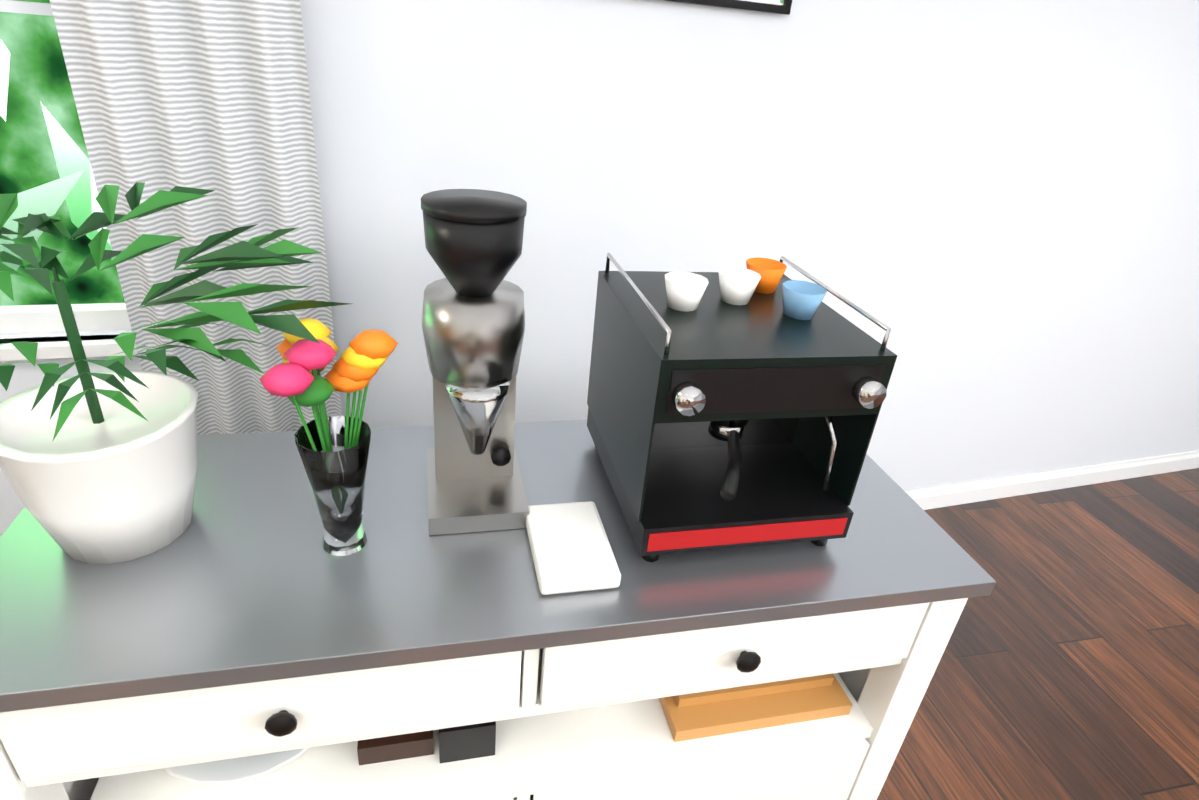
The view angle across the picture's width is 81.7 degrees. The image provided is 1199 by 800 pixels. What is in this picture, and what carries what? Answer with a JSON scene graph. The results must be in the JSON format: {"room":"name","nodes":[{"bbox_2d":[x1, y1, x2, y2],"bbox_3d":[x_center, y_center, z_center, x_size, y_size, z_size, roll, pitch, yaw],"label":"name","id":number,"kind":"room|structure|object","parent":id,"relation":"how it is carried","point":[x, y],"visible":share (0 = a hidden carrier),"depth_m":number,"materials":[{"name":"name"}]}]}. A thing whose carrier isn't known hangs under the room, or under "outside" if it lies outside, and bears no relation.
{"room":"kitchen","nodes":[
{"label":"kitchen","id":0,"kind":"room"},
{"bbox_2d":[0,0,1198,536],"bbox_3d":[1.156,0.660,-0.540,8.290,2.900,7.140,-2,29,-14],"label":"wall","id":1,"kind":"structure","parent":0,"point":[986,212],"depth_m":2.03,"materials":[{"name":"white paint"}]},
{"bbox_2d":[0,0,52,15],"bbox_3d":[-1.614,-1.096,0.983,1.650,0.862,0.050,-4,30,-18],"label":"window blinds","id":2,"kind":"object","parent":1,"relation":"attached to","point":[23,7],"depth_m":1.34,"materials":[{"name":"white"}]},
{"bbox_2d":[0,303,137,360],"bbox_3d":[-1.648,-0.790,1.159,1.730,1.580,0.142,-4,30,-18],"label":"window","id":3,"kind":"structure","parent":1,"relation":"in","point":[48,318],"depth_m":1.65,"materials":[{"name":"white"}]},
{"bbox_2d":[664,0,791,14],"bbox_3d":[0.041,-1.173,1.502,0.976,0.506,0.022,-4,30,-18],"label":"poster","id":4,"kind":"object","parent":1,"relation":"attached to","point":[777,6],"visible":0.92,"depth_m":1.73,"materials":[{"name":"black plastic"}]},
{"bbox_2d":[906,450,1198,509],"bbox_3d":[0.381,0.497,2.593,8.050,0.100,0.718,-2,29,-14],"label":"baseboard","id":5,"kind":"structure","parent":1,"relation":"attached to","point":[946,496],"depth_m":3.01,"materials":[{"name":"white wood"}]},
{"bbox_2d":[877,468,1198,799],"bbox_3d":[1.028,1.959,0.157,8.290,0.060,7.140,-2,29,-14],"label":"floor","id":6,"kind":"structure","parent":0,"point":[1067,668],"depth_m":2.27,"materials":[{"name":"brown wood"}]},
{"bbox_2d":[0,419,995,799],"bbox_3d":[-0.188,0.589,1.478,1.628,0.890,0.621,-2,29,-14],"label":"console","id":7,"kind":"object","parent":6,"relation":"on","point":[244,615],"visible":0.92,"depth_m":1.13,"materials":[{"name":"white wood"}]},
{"bbox_2d":[0,182,350,563],"bbox_3d":[-0.714,-0.045,1.048,0.676,0.535,0.624,-2,29,-14],"label":"potted plant","id":8,"kind":"object","parent":7,"relation":"on","point":[98,467],"visible":1,"depth_m":1.01,"materials":[{"name":"green plant"}]},
{"bbox_2d":[163,748,307,784],"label":"bowl","id":9,"kind":"object","parent":7,"relation":"in","point":[234,770],"depth_m":1.19,"materials":[{"name":"white ceramic"}]},
{"bbox_2d":[259,318,397,555],"bbox_3d":[-0.393,0.071,1.062,0.178,0.374,0.205,-2,29,-14],"label":"flower vase","id":10,"kind":"object","parent":7,"relation":"on","point":[333,451],"visible":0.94,"depth_m":1.02,"materials":[{"name":"clear glass"}]},
{"bbox_2d":[357,730,433,765],"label":"box","id":11,"kind":"object","parent":7,"relation":"in","point":[397,747],"depth_m":1.24,"materials":[{"name":"brown cardboard"}]},
{"bbox_2d":[439,721,495,762],"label":"box","id":12,"kind":"object","parent":7,"relation":"in","point":[472,741],"depth_m":1.25,"materials":[{"name":"black ceramic"}]},
{"bbox_2d":[421,189,528,534],"bbox_3d":[-0.209,-0.062,1.166,0.170,0.541,0.220,-2,29,-14],"label":"coffee grinder","id":13,"kind":"object","parent":7,"relation":"on","point":[473,322],"visible":1,"depth_m":1.11,"materials":[{"name":"silver metal"}]},
{"bbox_2d":[526,501,620,594],"bbox_3d":[-0.050,0.243,1.168,0.130,0.030,0.200,-2,29,-14],"label":"folded towel","id":14,"kind":"object","parent":7,"relation":"on","point":[571,549],"visible":0.88,"depth_m":1.14,"materials":[{"name":"white fabric"}]},
{"bbox_2d":[587,253,896,561],"bbox_3d":[0.227,0.004,1.245,0.388,0.426,0.486,-2,29,-14],"label":"espresso machine","id":15,"kind":"object","parent":7,"relation":"on","point":[731,407],"visible":1,"depth_m":1.17,"materials":[{"name":"black plastic"}]},
{"bbox_2d":[659,674,851,741],"bbox_3d":[0.176,0.523,1.461,0.630,0.126,0.330,-2,29,-14],"label":"tray","id":16,"kind":"object","parent":7,"relation":"in","point":[726,711],"depth_m":1.39,"materials":[{"name":"orange wood"}]},
{"label":"outside","id":17,"kind":"structure","parent":0,"visible":0},
{"bbox_2d":[0,0,124,305],"bbox_3d":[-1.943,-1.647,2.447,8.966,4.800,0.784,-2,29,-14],"label":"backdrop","id":18,"kind":"structure","parent":17,"point":[38,72],"depth_m":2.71,"materials":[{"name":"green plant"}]},
{"bbox_3d":[-1.468,-1.564,0.660,2.382,0.070,0.301,-2,29,-14],"label":"curtain rod","id":19,"kind":"object","parent":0,"visible":0},
{"bbox_2d":[50,0,341,434],"bbox_3d":[-0.837,-0.464,1.496,0.430,2.550,0.060,-4,30,-18],"label":"curtain","id":20,"kind":"object","parent":19,"relation":"hanging from","point":[168,95],"visible":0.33,"depth_m":1.47,"materials":[{"name":"fabric"}]},
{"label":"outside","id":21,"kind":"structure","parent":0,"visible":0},
{"bbox_2d":[0,38,113,274],"bbox_3d":[-2.131,-0.618,2.058,2.391,2.129,0.790,-7,30,-22],"label":"garden","id":22,"kind":"object","parent":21,"point":[74,185],"visible":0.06,"depth_m":2.31,"materials":[{"name":"green plant"}]}
]}

